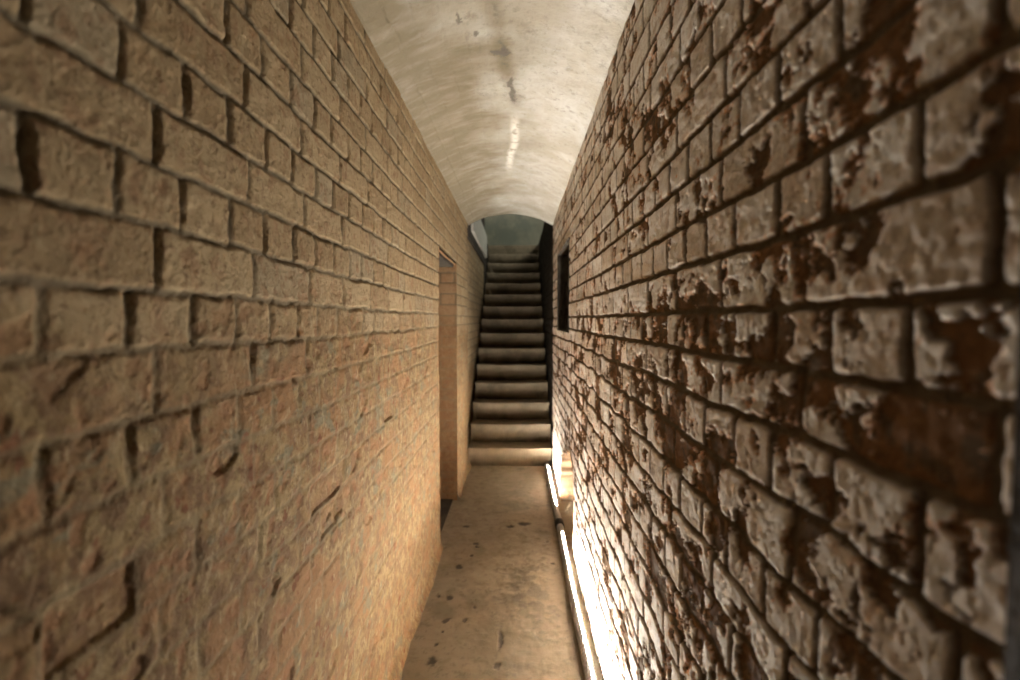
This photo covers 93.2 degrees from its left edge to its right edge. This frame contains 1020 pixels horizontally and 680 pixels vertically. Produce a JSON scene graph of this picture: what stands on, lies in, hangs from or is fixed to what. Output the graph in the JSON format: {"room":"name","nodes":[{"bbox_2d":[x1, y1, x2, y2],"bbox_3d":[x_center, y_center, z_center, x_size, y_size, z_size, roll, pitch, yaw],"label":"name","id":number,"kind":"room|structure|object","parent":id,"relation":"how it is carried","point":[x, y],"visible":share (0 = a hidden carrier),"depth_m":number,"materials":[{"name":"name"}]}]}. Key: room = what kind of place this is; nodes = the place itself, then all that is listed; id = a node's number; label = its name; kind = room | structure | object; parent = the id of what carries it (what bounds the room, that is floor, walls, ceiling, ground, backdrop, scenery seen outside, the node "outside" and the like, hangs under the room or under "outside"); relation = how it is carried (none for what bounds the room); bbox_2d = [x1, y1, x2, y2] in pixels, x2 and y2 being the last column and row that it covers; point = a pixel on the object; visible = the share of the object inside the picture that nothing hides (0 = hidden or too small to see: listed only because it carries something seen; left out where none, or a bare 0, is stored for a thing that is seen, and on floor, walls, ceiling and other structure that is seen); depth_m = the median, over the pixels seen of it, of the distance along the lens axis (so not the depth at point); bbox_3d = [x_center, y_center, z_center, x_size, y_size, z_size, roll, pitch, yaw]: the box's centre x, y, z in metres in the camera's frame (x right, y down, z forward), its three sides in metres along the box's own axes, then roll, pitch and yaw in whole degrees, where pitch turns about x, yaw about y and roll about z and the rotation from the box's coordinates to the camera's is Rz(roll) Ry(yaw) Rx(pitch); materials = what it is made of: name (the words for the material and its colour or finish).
{"room":"underground brick passageway","nodes":[
{"label":"underground brick passageway","id":0,"kind":"room"},
{"bbox_2d":[0,0,488,679],"bbox_3d":[-0.678,-1.044,4.908,0.581,4.720,9.630,0,2,1],"label":"wall","id":1,"kind":"structure","parent":0,"point":[224,224],"depth_m":0.82,"materials":[{"name":"brick"}]},
{"bbox_2d":[439,247,453,266],"bbox_3d":[-0.754,-0.625,3.540,0.560,0.085,0.940,0,2,1],"label":"lintel","id":2,"kind":"object","parent":1,"relation":"attached to","point":[443,262],"visible":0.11,"depth_m":3.65,"materials":[{"name":"grey concrete"}]},
{"bbox_2d":[438,250,457,537],"bbox_3d":[-0.733,0.373,3.581,0.569,1.998,0.911,0,2,1],"label":"door","id":3,"kind":"structure","parent":1,"relation":"in","point":[447,282],"depth_m":4.01,"materials":[{"name":"wood"}]},
{"bbox_2d":[471,219,486,257],"bbox_3d":[-0.414,-1.424,6.469,0.062,0.350,2.330,0,2,1],"label":"trim","id":4,"kind":"structure","parent":1,"relation":"attached to","point":[477,229],"depth_m":6.30,"materials":[{"name":"grey concrete"}]},
{"bbox_2d":[350,0,634,224],"bbox_3d":[-0.049,-1.113,1.867,0.877,0.140,6.220,0,2,1],"label":"ceiling","id":5,"kind":"structure","parent":0,"point":[502,95],"depth_m":2.13,"materials":[{"name":"beige concrete"}]},
{"bbox_2d":[401,463,603,679],"bbox_3d":[-0.243,1.427,1.965,1.750,0.026,6.200,0,2,1],"label":"floor","id":6,"kind":"structure","parent":0,"point":[497,607],"depth_m":2.66,"materials":[{"name":"concrete"}]},
{"bbox_2d":[468,254,551,465],"bbox_3d":[0.034,-0.091,6.822,0.863,2.677,3.849,0,2,1],"label":"staircase","id":7,"kind":"structure","parent":6,"relation":"on","point":[511,426],"depth_m":6.00,"materials":[{"name":"stone"}]},
{"bbox_2d":[545,463,596,679],"bbox_3d":[0.342,1.341,3.213,0.183,0.064,3.330,0,2,3],"label":"tube","id":8,"kind":"object","parent":6,"relation":"on","point":[582,639],"visible":1,"depth_m":2.57,"materials":[{"name":"white glass"}]},
{"bbox_2d":[488,245,538,259],"bbox_3d":[0.529,-1.593,9.199,2.750,0.250,1.170,0,2,1],"label":"floor","id":9,"kind":"structure","parent":0,"point":[492,249],"depth_m":8.62,"materials":[{"name":"stone"}]},
{"bbox_2d":[485,214,544,244],"bbox_3d":[0.562,-2.452,9.649,2.900,2.300,0.025,0,2,1],"label":"wall","id":10,"kind":"structure","parent":0,"point":[503,229],"depth_m":9.66,"materials":[{"name":"grey paint"}]},
{"bbox_2d":[538,0,1019,679],"bbox_3d":[0.443,-0.120,4.582,0.036,2.900,8.780,0,2,1],"label":"wall","id":11,"kind":"structure","parent":0,"point":[784,373],"depth_m":0.62,"materials":[{"name":"brick"}]},
{"bbox_2d":[557,237,570,332],"bbox_3d":[0.670,-0.401,3.801,0.517,0.666,0.973,0,2,1],"label":"window","id":12,"kind":"structure","parent":11,"relation":"in","point":[563,292],"depth_m":4.28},
{"bbox_2d":[560,450,574,555],"bbox_3d":[0.586,1.030,3.511,0.360,0.710,1.090,0,2,1],"label":"niche","id":13,"kind":"object","parent":11,"relation":"attached to","point":[566,478],"visible":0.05,"depth_m":3.97,"materials":[{"name":"brick"}]},
{"bbox_3d":[0.350,0.286,-0.494,0.018,2.510,1.400,0,2,1],"label":"wall","id":14,"kind":"structure","parent":0,"visible":0},
{"bbox_2d":[1003,297,1019,679],"bbox_3d":[0.356,0.236,0.217,0.094,2.530,0.186,0,2,1],"label":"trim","id":15,"kind":"structure","parent":14,"relation":"attached to","point":[1011,665],"depth_m":0.30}
]}

